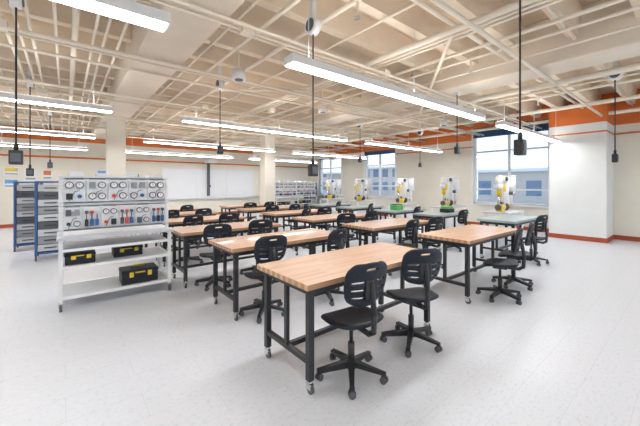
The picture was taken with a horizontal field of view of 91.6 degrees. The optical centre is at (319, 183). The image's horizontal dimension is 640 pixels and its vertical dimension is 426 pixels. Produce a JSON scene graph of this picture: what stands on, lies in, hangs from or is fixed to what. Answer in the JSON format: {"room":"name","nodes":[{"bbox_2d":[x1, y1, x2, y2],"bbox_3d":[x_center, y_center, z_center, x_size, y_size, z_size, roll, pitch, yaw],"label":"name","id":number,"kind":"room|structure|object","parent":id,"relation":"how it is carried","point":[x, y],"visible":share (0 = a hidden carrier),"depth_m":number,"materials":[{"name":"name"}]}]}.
{"room":"workshop classroom","nodes":[
{"label":"workshop classroom","id":0,"kind":"room"},
{"bbox_2d":[0,120,310,224],"bbox_3d":[-8.139,-0.525,14.142,19.300,4.250,0.200,0,0,-39],"label":"wall","id":1,"kind":"structure","parent":0,"point":[61,166],"depth_m":13.94,"materials":[{"name":"paint"}]},
{"bbox_2d":[3,167,18,175],"bbox_3d":[-11.309,-0.460,11.398,0.420,0.320,0.033,0,0,-39],"label":"poster","id":2,"kind":"object","parent":1,"relation":"attached to","point":[7,171],"visible":1,"depth_m":11.38,"materials":[{"name":"white paper"}]},
{"bbox_2d":[3,179,18,187],"bbox_3d":[-11.309,-0.020,11.398,0.420,0.340,0.033,0,0,-39],"label":"poster","id":3,"kind":"object","parent":1,"relation":"attached to","point":[7,183],"visible":0.76,"depth_m":11.34,"materials":[{"name":"white paper"}]},
{"bbox_2d":[24,169,36,180],"bbox_3d":[-10.910,-0.325,11.724,0.350,0.450,0.033,0,0,-39],"label":"poster","id":4,"kind":"object","parent":1,"relation":"attached to","point":[26,178],"visible":0.74,"depth_m":11.72,"materials":[{"name":"white paper"}]},
{"bbox_2d":[42,170,51,179],"bbox_3d":[-10.542,-0.350,12.025,0.300,0.400,0.033,0,0,-39],"label":"poster","id":5,"kind":"object","parent":1,"relation":"attached to","point":[46,174],"visible":1,"depth_m":12.01,"materials":[{"name":"white paper"}]},
{"bbox_2d":[0,207,303,227],"bbox_3d":[-8.070,1.535,14.056,19.300,0.130,0.020,0,0,-39],"label":"baseboard","id":6,"kind":"structure","parent":1,"relation":"attached to","point":[4,225],"depth_m":11.40,"materials":[{"name":"paint"}]},
{"bbox_2d":[0,124,307,167],"bbox_3d":[-8.070,-1.585,14.056,19.300,1.130,0.020,0,0,-39],"label":"trim","id":7,"kind":"structure","parent":1,"relation":"attached to","point":[129,141],"depth_m":13.76,"materials":[{"name":"orange paint"}]},
{"bbox_2d":[162,167,253,199],"bbox_3d":[-5.560,-0.010,16.043,4.700,1.540,0.119,0,0,-39],"label":"whiteboard","id":8,"kind":"object","parent":1,"relation":"attached to","point":[183,183],"visible":0.84,"depth_m":15.87,"materials":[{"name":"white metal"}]},
{"bbox_2d":[204,160,217,195],"bbox_3d":[-5.525,-0.290,15.620,0.520,1.780,0.780,0,0,-39],"label":"projector mount","id":9,"kind":"object","parent":1,"relation":"attached to","point":[208,162],"visible":1,"depth_m":15.72,"materials":[{"name":"grey metal"}]},
{"bbox_2d":[0,211,639,425],"bbox_3d":[-1.430,1.660,5.935,19.300,0.120,21.000,0,0,-39],"label":"floor","id":10,"kind":"structure","parent":0,"point":[148,355],"depth_m":2.97,"materials":[{"name":"plastic"}]},
{"bbox_2d":[13,181,42,251],"bbox_3d":[-7.204,0.770,7.705,0.500,1.660,0.708,0,0,-39],"label":"tall cabinet","id":11,"kind":"object","parent":10,"relation":"on","point":[23,201],"visible":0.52,"depth_m":7.42,"materials":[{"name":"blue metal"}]},
{"bbox_2d":[34,181,64,260],"bbox_3d":[-5.906,0.770,6.829,0.500,1.660,0.708,0,0,-39],"label":"tall cabinet","id":12,"kind":"object","parent":10,"relation":"on","point":[45,203],"visible":0.63,"depth_m":6.55,"materials":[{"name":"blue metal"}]},
{"bbox_2d":[56,171,173,312],"bbox_3d":[-2.953,0.715,4.528,1.340,1.770,0.809,0,0,-39],"label":"shelving unit","id":13,"kind":"object","parent":10,"relation":"on","point":[100,206],"visible":1,"depth_m":4.38,"materials":[{"name":"white metal"}]},
{"bbox_2d":[105,118,126,237],"bbox_3d":[-6.072,-0.150,9.244,0.490,3.500,0.490,0,0,-39],"label":"structural column","id":14,"kind":"structure","parent":10,"relation":"on","point":[115,128],"depth_m":9.06,"materials":[{"name":"paint"}]},
{"bbox_2d":[161,209,179,250],"bbox_3d":[-3.652,1.100,7.455,0.565,0.999,0.591,0,0,1],"label":"chair","id":15,"kind":"object","parent":10,"relation":"on","point":[171,214],"visible":0.34,"depth_m":7.35,"materials":[{"name":"black plastic"}]},
{"bbox_2d":[140,210,218,247],"bbox_3d":[-3.607,1.172,7.966,1.760,0.856,0.780,0,0,-39],"label":"work table","id":16,"kind":"object","parent":10,"relation":"on","point":[185,213],"visible":0.14,"depth_m":7.84,"materials":[{"name":"brown wood"}]},
{"bbox_2d":[180,205,193,238],"bbox_3d":[-4.014,1.100,9.172,0.565,0.999,0.591,0,0,-2],"label":"chair","id":17,"kind":"object","parent":10,"relation":"on","point":[183,208],"visible":0.34,"depth_m":8.98,"materials":[{"name":"black plastic"}]},
{"bbox_2d":[171,214,203,264],"bbox_3d":[-2.626,1.100,6.262,0.565,0.999,0.591,0,0,3],"label":"chair","id":18,"kind":"object","parent":10,"relation":"on","point":[189,218],"visible":0.66,"depth_m":6.13,"materials":[{"name":"black plastic"}]},
{"bbox_2d":[155,215,245,266],"bbox_3d":[-2.596,1.172,6.777,1.760,0.856,0.780,0,0,-39],"label":"work table","id":19,"kind":"object","parent":10,"relation":"on","point":[173,222],"visible":0.2,"depth_m":6.51,"materials":[{"name":"brown wood"}]},
{"bbox_2d":[189,208,211,248],"bbox_3d":[-3.023,1.100,7.922,0.565,0.999,0.591,0,0,11],"label":"chair","id":20,"kind":"object","parent":10,"relation":"on","point":[208,210],"visible":0.41,"depth_m":7.78,"materials":[{"name":"black plastic"}]},
{"bbox_2d":[194,223,232,290],"bbox_3d":[-1.639,1.100,4.917,0.565,0.999,0.591,0,0,24],"label":"chair","id":21,"kind":"object","parent":10,"relation":"on","point":[219,232],"visible":0.67,"depth_m":4.72,"materials":[{"name":"black plastic"}]},
{"bbox_2d":[171,221,280,287],"bbox_3d":[-1.647,1.172,5.538,1.760,0.856,0.780,0,0,-39],"label":"work table","id":22,"kind":"object","parent":10,"relation":"on","point":[187,232],"visible":0.52,"depth_m":5.20,"materials":[{"name":"brown wood"}]},
{"bbox_2d":[219,213,238,259],"bbox_3d":[-2.002,1.100,6.729,0.565,0.999,0.591,0,0,23],"label":"chair","id":23,"kind":"object","parent":10,"relation":"on","point":[223,218],"visible":0.51,"depth_m":6.50,"materials":[{"name":"black plastic"}]},
{"bbox_2d":[219,204,272,220],"bbox_3d":[-2.547,1.172,10.951,1.760,0.856,0.780,0,0,-39],"label":"work table","id":24,"kind":"object","parent":10,"relation":"on","point":[228,207],"visible":0.17,"depth_m":10.45,"materials":[{"name":"brown wood"}]},
{"bbox_2d":[244,202,256,220],"bbox_3d":[-2.335,1.100,10.401,0.565,0.999,0.591,0,0,35],"label":"chair","id":25,"kind":"object","parent":10,"relation":"on","point":[250,204],"visible":0.48,"depth_m":10.18,"materials":[{"name":"black plastic"}]},
{"bbox_2d":[239,219,272,274],"bbox_3d":[-1.091,1.100,5.520,0.565,0.999,0.591,0,0,27],"label":"chair","id":26,"kind":"object","parent":10,"relation":"on","point":[261,229],"visible":0.59,"depth_m":5.32,"materials":[{"name":"black plastic"}]},
{"bbox_2d":[238,235,286,323],"bbox_3d":[-0.669,1.100,3.850,0.565,0.999,0.591,0,0,19],"label":"chair","id":27,"kind":"object","parent":10,"relation":"on","point":[263,242],"visible":0.79,"depth_m":3.67,"materials":[{"name":"black plastic"}]},
{"bbox_2d":[235,206,294,235],"bbox_3d":[-1.637,1.172,9.680,1.760,0.856,0.780,0,0,-39],"label":"work table","id":28,"kind":"object","parent":10,"relation":"on","point":[281,208],"visible":0.49,"depth_m":9.42,"materials":[{"name":"brown wood"}]},
{"bbox_2d":[259,201,274,218],"bbox_3d":[-1.865,1.100,10.920,0.565,0.999,0.591,0,0,10],"label":"chair","id":29,"kind":"object","parent":10,"relation":"on","point":[266,204],"visible":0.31,"depth_m":10.73,"materials":[{"name":"black plastic"}]},
{"bbox_2d":[260,136,275,222],"bbox_3d":[-2.109,-0.150,12.485,0.490,3.500,0.490,0,0,-39],"label":"structural column","id":30,"kind":"structure","parent":10,"relation":"on","point":[267,159],"depth_m":12.31,"materials":[{"name":"paint"}]},
{"bbox_2d":[265,205,278,222],"bbox_3d":[-1.459,1.100,9.138,0.565,0.999,0.591,0,0,22],"label":"chair","id":31,"kind":"object","parent":10,"relation":"on","point":[269,207],"visible":0.4,"depth_m":8.91,"materials":[{"name":"black plastic"}]},
{"bbox_2d":[208,228,339,320],"bbox_3d":[-0.567,1.172,4.406,1.760,0.856,0.780,0,0,-39],"label":"work table","id":32,"kind":"object","parent":10,"relation":"on","point":[237,246],"visible":0.59,"depth_m":4.09,"materials":[{"name":"brown wood"}]},
{"bbox_2d":[275,181,299,205],"bbox_3d":[-1.815,0.715,15.727,1.340,1.770,0.809,0,0,-39],"label":"cart","id":33,"kind":"object","parent":10,"relation":"on","point":[286,188],"visible":0.82,"depth_m":15.59,"materials":[{"name":"white metal"}]},
{"bbox_2d":[283,204,300,229],"bbox_3d":[-0.873,1.100,9.629,0.565,0.999,0.591,0,0,12],"label":"chair","id":34,"kind":"object","parent":10,"relation":"on","point":[292,206],"visible":0.56,"depth_m":9.45,"materials":[{"name":"black plastic"}]},
{"bbox_2d":[260,209,326,230],"bbox_3d":[-0.649,1.172,8.472,1.760,0.856,0.780,0,0,-39],"label":"work table","id":35,"kind":"object","parent":10,"relation":"on","point":[288,213],"visible":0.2,"depth_m":8.12,"materials":[{"name":"brown wood"}]},
{"bbox_2d":[290,208,310,248],"bbox_3d":[-0.488,1.100,7.941,0.565,0.999,0.591,0,0,-8],"label":"chair","id":36,"kind":"object","parent":10,"relation":"on","point":[307,211],"visible":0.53,"depth_m":7.77,"materials":[{"name":"black plastic"}]},
{"bbox_2d":[291,181,317,209],"bbox_3d":[-0.879,0.715,17.268,1.340,1.770,0.809,0,0,-39],"label":"cart","id":37,"kind":"object","parent":10,"relation":"on","point":[306,187],"visible":0.88,"depth_m":17.13,"materials":[{"name":"white metal"}]},
{"bbox_2d":[304,183,316,208],"bbox_3d":[-0.583,0.770,18.802,0.500,1.660,0.708,0,0,-39],"label":"tall cabinet","id":38,"kind":"object","parent":10,"relation":"on","point":[313,198],"visible":0.19,"depth_m":18.65,"materials":[{"name":"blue metal"}]},
{"bbox_2d":[312,207,331,243],"bbox_3d":[0.060,1.100,8.390,0.565,0.999,0.591,0,0,29],"label":"chair","id":39,"kind":"object","parent":10,"relation":"on","point":[325,210],"visible":0.4,"depth_m":8.17,"materials":[{"name":"black plastic"}]},
{"bbox_2d":[292,213,367,255],"bbox_3d":[0.299,1.172,7.233,1.760,0.856,0.780,0,0,-39],"label":"work table","id":40,"kind":"object","parent":10,"relation":"on","point":[327,218],"visible":0.47,"depth_m":6.91,"materials":[{"name":"brown wood"}]},
{"bbox_2d":[308,203,351,229],"bbox_3d":[0.393,1.172,11.527,1.500,0.856,0.750,0,0,-39],"label":"table","id":41,"kind":"object","parent":10,"relation":"on","point":[331,205],"visible":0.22,"depth_m":11.29,"materials":[{"name":"grey laminate"}]},
{"bbox_2d":[314,228,347,305],"bbox_3d":[0.118,1.100,4.354,0.565,0.999,0.591,0,0,5],"label":"chair","id":42,"kind":"object","parent":10,"relation":"on","point":[341,238],"visible":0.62,"depth_m":4.15,"materials":[{"name":"black plastic"}]},
{"bbox_2d":[319,179,343,213],"bbox_3d":[0.620,0.680,15.620,1.175,1.840,0.640,0,0,-39],"label":"trainer","id":43,"kind":"object","parent":10,"relation":"on","point":[336,184],"visible":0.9,"depth_m":15.60,"materials":[{"name":"white metal"}]},
{"bbox_2d":[327,201,341,229],"bbox_3d":[0.500,1.100,11.036,0.565,0.999,0.591,0,0,-11],"label":"chair","id":44,"kind":"object","parent":10,"relation":"on","point":[338,202],"visible":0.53,"depth_m":10.86,"materials":[{"name":"black plastic"}]},
{"bbox_2d":[257,242,430,394],"bbox_3d":[0.343,1.172,3.135,1.760,0.856,0.780,0,0,-39],"label":"work table","id":45,"kind":"object","parent":10,"relation":"on","point":[310,275],"visible":0.83,"depth_m":2.80,"materials":[{"name":"brown wood"}]},
{"bbox_2d":[337,213,355,237],"bbox_3d":[0.509,1.100,6.670,0.565,0.999,0.591,0,0,36],"label":"chair","id":46,"kind":"object","parent":10,"relation":"on","point":[352,218],"visible":0.44,"depth_m":6.44,"materials":[{"name":"black plastic"}]},
{"bbox_2d":[315,261,388,399],"bbox_3d":[0.285,1.100,2.592,0.565,0.999,0.591,0,0,22],"label":"chair","id":47,"kind":"object","parent":10,"relation":"on","point":[359,317],"visible":1,"depth_m":2.46,"materials":[{"name":"black plastic"}]},
{"bbox_2d":[336,205,383,234],"bbox_3d":[1.342,1.172,10.365,1.500,0.856,0.750,0,0,-39],"label":"table","id":48,"kind":"object","parent":10,"relation":"on","point":[352,209],"visible":0.38,"depth_m":10.04,"materials":[{"name":"grey laminate"}]},
{"bbox_2d":[347,179,374,221],"bbox_3d":[1.858,0.680,13.790,1.175,1.840,0.640,0,0,-39],"label":"trainer","id":49,"kind":"object","parent":10,"relation":"on","point":[366,183],"visible":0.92,"depth_m":13.74,"materials":[{"name":"white metal"}]},
{"bbox_2d":[354,211,377,244],"bbox_3d":[1.058,1.100,7.169,0.565,0.999,0.591,0,0,14],"label":"chair","id":50,"kind":"object","parent":10,"relation":"on","point":[369,213],"visible":0.47,"depth_m":6.96,"materials":[{"name":"black plastic"}]},
{"bbox_2d":[358,203,373,234],"bbox_3d":[1.438,1.100,9.888,0.565,0.999,0.591,0,0,-11],"label":"chair","id":51,"kind":"object","parent":10,"relation":"on","point":[370,207],"visible":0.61,"depth_m":9.70,"materials":[{"name":"black plastic"}]},
{"bbox_2d":[342,217,428,248],"bbox_3d":[1.341,1.172,6.069,1.760,0.856,0.780,0,0,-39],"label":"work table","id":52,"kind":"object","parent":10,"relation":"on","point":[392,224],"visible":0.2,"depth_m":5.71,"materials":[{"name":"brown wood"}]},
{"bbox_2d":[374,207,425,242],"bbox_3d":[2.355,1.172,9.127,1.500,0.856,0.750,0,0,-39],"label":"table","id":53,"kind":"object","parent":10,"relation":"on","point":[405,210],"visible":0.61,"depth_m":8.75,"materials":[{"name":"grey laminate"}]},
{"bbox_2d":[390,204,402,209],"bbox_3d":[2.204,0.658,8.932,0.320,0.170,0.240,0,0,-39],"label":"storage bin","id":54,"kind":"object","parent":53,"relation":"on","point":[392,206],"visible":0.98,"depth_m":8.82,"materials":[{"name":"green plastic"}]},
{"bbox_2d":[387,178,418,218],"bbox_3d":[3.251,0.680,12.087,1.175,1.840,0.640,0,0,-39],"label":"trainer","id":55,"kind":"object","parent":10,"relation":"on","point":[408,183],"visible":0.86,"depth_m":12.01,"materials":[{"name":"white plastic"}]},
{"bbox_2d":[388,219,418,275],"bbox_3d":[1.498,1.100,5.540,0.565,0.999,0.591,0,0,11],"label":"chair","id":56,"kind":"object","parent":10,"relation":"on","point":[414,234],"visible":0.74,"depth_m":5.33,"materials":[{"name":"black plastic"}]},
{"bbox_2d":[380,248,442,357],"bbox_3d":[0.938,1.100,3.124,0.565,0.999,0.591,0,0,39],"label":"chair","id":57,"kind":"object","parent":10,"relation":"on","point":[425,274],"visible":1,"depth_m":2.95,"materials":[{"name":"black plastic"}]},
{"bbox_2d":[402,206,420,243],"bbox_3d":[2.510,1.100,8.570,0.565,0.999,0.591,0,0,4],"label":"chair","id":58,"kind":"object","parent":10,"relation":"on","point":[416,209],"visible":0.5,"depth_m":8.38,"materials":[{"name":"black plastic"}]},
{"bbox_2d":[414,216,443,269],"bbox_3d":[2.094,1.100,5.975,0.565,0.999,0.591,0,0,24],"label":"chair","id":59,"kind":"object","parent":10,"relation":"on","point":[439,223],"visible":0.63,"depth_m":5.75,"materials":[{"name":"black plastic"}]},
{"bbox_2d":[413,210,469,249],"bbox_3d":[3.178,1.172,8.120,1.500,0.856,0.750,0,0,-39],"label":"table","id":60,"kind":"object","parent":10,"relation":"on","point":[430,214],"visible":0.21,"depth_m":7.84,"materials":[{"name":"grey laminate"}]},
{"bbox_2d":[440,206,453,212],"bbox_3d":[3.344,0.663,8.185,0.340,0.160,0.240,0,0,-39],"label":"storage bin","id":61,"kind":"object","parent":60,"relation":"on","point":[445,209],"visible":0.99,"depth_m":8.08,"materials":[{"name":"black plastic"}]},
{"bbox_2d":[430,177,465,228],"bbox_3d":[4.284,0.680,10.349,1.175,1.840,0.640,0,0,-39],"label":"trainer","id":62,"kind":"object","parent":10,"relation":"on","point":[453,185],"visible":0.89,"depth_m":10.23,"materials":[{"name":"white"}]},
{"bbox_2d":[447,209,467,251],"bbox_3d":[3.295,1.101,7.556,0.596,0.999,0.562,0,0,-2],"label":"chair","id":63,"kind":"object","parent":10,"relation":"on","point":[462,214],"visible":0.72,"depth_m":7.35,"materials":[{"name":"black plastic"}]},
{"bbox_2d":[418,224,516,303],"bbox_3d":[2.390,1.172,4.912,1.760,0.856,0.780,0,0,-39],"label":"work table","id":64,"kind":"object","parent":10,"relation":"on","point":[467,236],"visible":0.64,"depth_m":4.55,"materials":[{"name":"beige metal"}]},
{"bbox_2d":[475,227,525,304],"bbox_3d":[2.562,1.100,4.379,0.565,0.999,0.591,0,0,-4],"label":"chair","id":65,"kind":"object","parent":10,"relation":"on","point":[497,263],"visible":1,"depth_m":4.27,"materials":[{"name":"black plastic"}]},
{"bbox_2d":[482,175,523,243],"bbox_3d":[5.022,0.680,8.498,1.175,1.840,0.640,0,0,-39],"label":"trainer","id":66,"kind":"object","parent":10,"relation":"on","point":[505,186],"visible":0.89,"depth_m":8.36,"materials":[{"name":"white plastic"}]},
{"bbox_2d":[477,214,537,258],"bbox_3d":[4.191,1.172,6.881,1.500,0.856,0.750,0,0,-39],"label":"table","id":67,"kind":"object","parent":10,"relation":"on","point":[507,220],"visible":0.59,"depth_m":6.66,"materials":[{"name":"grey laminate"}]},
{"bbox_2d":[491,223,536,290],"bbox_3d":[3.089,1.100,4.922,0.565,0.999,0.591,0,0,-1],"label":"chair","id":68,"kind":"object","parent":10,"relation":"on","point":[530,234],"visible":0.94,"depth_m":4.79,"materials":[{"name":"black plastic"}]},
{"bbox_2d":[518,214,548,265],"bbox_3d":[4.329,1.100,6.332,0.565,0.999,0.591,0,0,25],"label":"chair","id":69,"kind":"object","parent":10,"relation":"on","point":[540,218],"visible":0.84,"depth_m":6.12,"materials":[{"name":"black plastic"}]},
{"bbox_2d":[0,0,639,151],"bbox_3d":[-1.449,-2.011,5.920,19.250,0.422,21.000,0,0,-39],"label":"ceiling","id":70,"kind":"structure","parent":0,"point":[246,30],"depth_m":5.53,"materials":[{"name":"beige paint"}]},
{"bbox_2d":[8,0,24,164],"bbox_3d":[-3.225,-1.428,3.300,0.120,2.444,0.220,0,0,-39],"label":"reel","id":71,"kind":"object","parent":70,"relation":"hanging from","point":[15,156],"visible":1,"depth_m":3.29,"materials":[{"name":"black metal"}]},
{"bbox_2d":[26,65,34,175],"bbox_3d":[-5.593,-1.401,6.000,0.120,2.498,0.220,0,0,-39],"label":"reel","id":72,"kind":"object","parent":70,"relation":"hanging from","point":[29,171],"visible":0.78,"depth_m":5.99,"materials":[{"name":"black metal"}]},
{"bbox_2d":[0,142,87,149],"bbox_3d":[-10.073,-1.932,9.848,4.370,1.436,0.170,0,0,-39],"label":"linear pendant light","id":73,"kind":"object","parent":70,"relation":"hanging from","point":[1,143],"visible":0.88,"depth_m":10.45,"materials":[{"name":"white metal"}]},
{"bbox_2d":[0,98,95,138],"bbox_3d":[-7.668,-1.932,6.906,4.370,1.436,0.170,0,0,-39],"label":"linear pendant light","id":74,"kind":"object","parent":70,"relation":"hanging from","point":[2,129],"visible":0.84,"depth_m":7.66,"materials":[{"name":"white metal"}]},
{"bbox_2d":[47,106,52,167],"bbox_3d":[-7.378,-1.545,8.500,0.120,2.211,0.220,0,0,-39],"label":"reel","id":75,"kind":"object","parent":70,"relation":"hanging from","point":[49,164],"visible":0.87,"depth_m":8.49,"materials":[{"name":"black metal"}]},
{"bbox_2d":[0,52,112,112],"bbox_3d":[-5.218,-1.932,3.910,4.370,1.436,0.170,0,0,-39],"label":"linear pendant light","id":76,"kind":"object","parent":70,"relation":"hanging from","point":[5,96],"visible":0.89,"depth_m":4.80,"materials":[{"name":"white metal"}]},
{"bbox_2d":[52,0,170,31],"bbox_3d":[-2.883,-1.932,1.053,4.370,1.436,0.170,0,0,-39],"label":"linear pendant light","id":77,"kind":"object","parent":70,"relation":"hanging from","point":[130,11],"visible":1,"depth_m":2.23,"materials":[{"name":"white metal"}]},
{"bbox_2d":[91,0,244,138],"bbox_3d":[-2.610,-2.275,4.970,0.650,0.750,21.000,0,0,-39],"label":"ceiling beam","id":78,"kind":"structure","parent":70,"relation":"attached to","point":[186,32],"depth_m":4.46,"materials":[{"name":"beige paint"}]},
{"bbox_2d":[126,136,233,157],"bbox_3d":[-5.819,-1.932,13.326,4.380,1.436,0.170,0,0,-39],"label":"linear pendant light","id":79,"kind":"object","parent":70,"relation":"hanging from","point":[127,151],"visible":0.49,"depth_m":13.15,"materials":[{"name":"white metal"}]},
{"bbox_2d":[143,108,275,151],"bbox_3d":[-3.414,-1.932,10.384,4.380,1.436,0.170,0,0,-39],"label":"linear pendant light","id":80,"kind":"object","parent":70,"relation":"hanging from","point":[153,140],"visible":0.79,"depth_m":9.99,"materials":[{"name":"white metal"}]},
{"bbox_2d":[216,65,224,153],"bbox_3d":[-1.992,-1.624,6.199,0.120,2.052,0.220,0,0,-39],"label":"reel","id":81,"kind":"object","parent":70,"relation":"hanging from","point":[221,83],"visible":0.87,"depth_m":6.16,"materials":[{"name":"black metal"}]},
{"bbox_2d":[232,50,245,81],"bbox_3d":[-1.360,-2.195,5.218,0.240,0.910,0.240,0,0,-39],"label":"ceiling speaker","id":82,"kind":"object","parent":70,"relation":"hanging from","point":[238,74],"depth_m":5.15},
{"bbox_2d":[181,93,347,140],"bbox_3d":[-0.964,-1.932,7.388,4.380,1.436,0.170,0,0,-39],"label":"linear pendant light","id":83,"kind":"object","parent":70,"relation":"hanging from","point":[188,119],"visible":0.84,"depth_m":6.96,"materials":[{"name":"white metal"}]},
{"bbox_2d":[249,157,317,162],"bbox_3d":[-1.828,-1.932,16.589,4.230,1.436,0.170,0,0,-39],"label":"linear pendant light","id":84,"kind":"object","parent":70,"relation":"hanging from","point":[252,158],"visible":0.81,"depth_m":16.59,"materials":[{"name":"white metal"}]},
{"bbox_2d":[253,142,335,159],"bbox_3d":[-1.141,-2.015,16.247,5.000,1.270,0.440,0,0,-39],"label":"ventilation duct","id":85,"kind":"object","parent":70,"relation":"hanging from","point":[284,152],"visible":0.47,"depth_m":16.00,"materials":[{"name":"metal"}]},
{"bbox_2d":[305,0,321,175],"bbox_3d":[-0.087,-1.373,3.900,0.120,2.554,0.220,0,0,-39],"label":"reel","id":86,"kind":"object","parent":70,"relation":"hanging from","point":[315,23],"visible":0.98,"depth_m":3.88,"materials":[{"name":"black metal"}]},
{"bbox_2d":[0,0,639,147],"bbox_3d":[-1.297,-2.445,5.773,19.300,0.410,20.190,0,0,-39],"label":"ceiling joists","id":87,"kind":"object","parent":70,"relation":"attached to","point":[379,40],"depth_m":5.78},
{"bbox_2d":[318,90,327,112],"bbox_3d":[0.073,-2.220,7.810,0.240,0.860,0.240,0,0,-39],"label":"ceiling speaker","id":88,"kind":"object","parent":70,"relation":"hanging from","point":[324,106],"depth_m":7.73},
{"bbox_2d":[292,138,366,158],"bbox_3d":[0.577,-1.932,13.647,4.230,1.436,0.170,0,0,-39],"label":"linear pendant light","id":89,"kind":"object","parent":70,"relation":"hanging from","point":[298,151],"visible":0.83,"depth_m":13.25,"materials":[{"name":"white metal"}]},
{"bbox_2d":[357,118,362,161],"bbox_3d":[1.352,-1.690,10.499,0.120,1.920,0.220,0,0,-39],"label":"reel","id":90,"kind":"object","parent":70,"relation":"hanging from","point":[359,126],"visible":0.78,"depth_m":10.47,"materials":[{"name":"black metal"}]},
{"bbox_2d":[284,0,485,120],"bbox_3d":[1.371,-1.932,4.531,4.380,1.436,0.170,0,0,-39],"label":"linear pendant light","id":91,"kind":"object","parent":70,"relation":"hanging from","point":[293,60],"visible":0.91,"depth_m":3.83,"materials":[{"name":"white metal"}]},
{"bbox_2d":[364,129,442,152],"bbox_3d":[3.027,-1.932,10.651,4.230,1.436,0.170,0,0,-39],"label":"linear pendant light","id":92,"kind":"object","parent":70,"relation":"hanging from","point":[366,141],"visible":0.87,"depth_m":10.34,"materials":[{"name":"white metal"}]},
{"bbox_2d":[417,123,422,166],"bbox_3d":[3.860,-1.652,11.998,0.120,1.997,0.220,0,0,-39],"label":"reel","id":93,"kind":"object","parent":70,"relation":"hanging from","point":[419,133],"visible":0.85,"depth_m":11.96,"materials":[{"name":"black metal"}]},
{"bbox_2d":[214,0,639,144],"bbox_3d":[1.377,-2.275,8.230,0.650,0.750,21.000,0,0,-39],"label":"ceiling beam","id":94,"kind":"structure","parent":70,"relation":"attached to","point":[625,44],"depth_m":5.33,"materials":[{"name":"beige paint"}]},
{"bbox_2d":[439,112,447,125],"bbox_3d":[3.803,-2.220,9.568,0.240,0.860,0.240,0,0,-39],"label":"ceiling speaker","id":95,"kind":"object","parent":70,"relation":"hanging from","point":[443,122],"depth_m":9.49},
{"bbox_2d":[453,92,460,153],"bbox_3d":[2.864,-1.640,6.499,0.120,2.019,0.220,0,0,-39],"label":"reel","id":96,"kind":"object","parent":70,"relation":"hanging from","point":[457,148],"visible":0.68,"depth_m":6.47,"materials":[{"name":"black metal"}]},
{"bbox_2d":[514,0,526,155],"bbox_3d":[1.929,-1.464,2.999,0.120,2.373,0.220,0,0,-39],"label":"reel","id":97,"kind":"object","parent":70,"relation":"hanging from","point":[520,145],"visible":1,"depth_m":2.99,"materials":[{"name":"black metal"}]},
{"bbox_2d":[495,86,561,142],"bbox_3d":[5.362,-1.932,7.794,4.230,1.436,0.170,0,0,-39],"label":"linear pendant light","id":98,"kind":"object","parent":70,"relation":"hanging from","point":[504,124],"visible":0.88,"depth_m":7.22,"materials":[{"name":"white metal"}]},
{"bbox_2d":[607,61,623,162],"bbox_3d":[5.312,-1.519,5.599,0.120,2.262,0.220,0,0,-39],"label":"reel","id":99,"kind":"object","parent":70,"relation":"hanging from","point":[615,157],"visible":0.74,"depth_m":5.59,"materials":[{"name":"black metal"}]},
{"bbox_2d":[311,123,639,236],"bbox_3d":[6.157,-0.525,12.139,0.300,4.250,21.000,0,0,-39],"label":"wall","id":100,"kind":"structure","parent":0,"point":[427,192],"depth_m":12.42,"materials":[{"name":"paint"}]},
{"bbox_2d":[318,154,341,195],"bbox_3d":[0.605,-0.505,18.708,0.220,2.390,2.120,0,0,-39],"label":"window","id":101,"kind":"structure","parent":100,"relation":"in","point":[320,160],"depth_m":19.00,"materials":[{"name":"white metal"}]},
{"bbox_2d":[363,149,395,197],"bbox_3d":[3.010,-0.505,15.766,0.220,2.390,2.120,0,0,-39],"label":"window","id":102,"kind":"structure","parent":100,"relation":"in","point":[365,154],"depth_m":15.80,"materials":[{"name":"white metal"}]},
{"bbox_2d":[310,88,639,158],"bbox_3d":[6.033,-2.035,12.037,0.020,1.230,21.000,0,0,-39],"label":"trim","id":103,"kind":"structure","parent":100,"relation":"attached to","point":[632,117],"depth_m":12.50,"materials":[{"name":"orange paint"}]},
{"bbox_2d":[317,208,639,241],"bbox_3d":[6.033,1.535,12.037,0.020,0.130,21.000,0,0,-39],"label":"baseboard","id":104,"kind":"structure","parent":100,"relation":"attached to","point":[617,237],"depth_m":8.97,"materials":[{"name":"paint"}]},
{"bbox_2d":[471,119,548,207],"bbox_3d":[6.770,-0.680,11.167,0.220,2.940,2.600,0,0,-39],"label":"window","id":105,"kind":"structure","parent":100,"relation":"in","point":[545,126],"depth_m":11.24,"materials":[{"name":"white metal"}]},
{"bbox_2d":[548,103,613,242],"bbox_3d":[7.705,-0.320,9.206,1.015,3.840,1.330,0,0,-39],"label":"pilaster","id":106,"kind":"object","parent":100,"relation":"attached to","point":[580,165],"visible":0.98,"depth_m":8.82,"materials":[{"name":"white paint"}]},
{"bbox_2d":[336,0,639,103],"bbox_3d":[-1.352,-2.750,5.999,19.900,0.200,21.400,0,0,-39],"label":"ceiling","id":107,"kind":"structure","parent":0,"point":[536,16],"depth_m":5.30,"materials":[{"name":"beige paint"}]},
{"label":"outside","id":108,"kind":"structure","parent":0,"visible":0},
{"bbox_3d":[33.383,5.700,66.046,104.700,0.200,180.000,0,0,-39],"label":"ground","id":109,"kind":"structure","parent":108,"visible":0},
{"bbox_2d":[323,172,340,193],"bbox_3d":[1.149,1.700,68.108,12.600,7.800,16.600,0,0,-39],"label":"neighbouring building","id":110,"kind":"structure","parent":109,"relation":"on","point":[326,175],"depth_m":58.99,"materials":[{"name":"white ceramic"}]},
{"bbox_2d":[368,166,394,195],"bbox_3d":[17.187,1.200,57.971,10.600,8.800,16.600,0,0,-39],"label":"neighbouring building","id":111,"kind":"structure","parent":109,"relation":"on","point":[387,172],"depth_m":56.88,"materials":[{"name":"white ceramic"}]},
{"bbox_2d":[477,167,547,203],"bbox_3d":[24.179,2.050,32.041,10.600,7.100,11.600,0,0,-39],"label":"neighbouring building","id":112,"kind":"structure","parent":109,"relation":"on","point":[526,178],"depth_m":29.90,"materials":[{"name":"white ceramic"}]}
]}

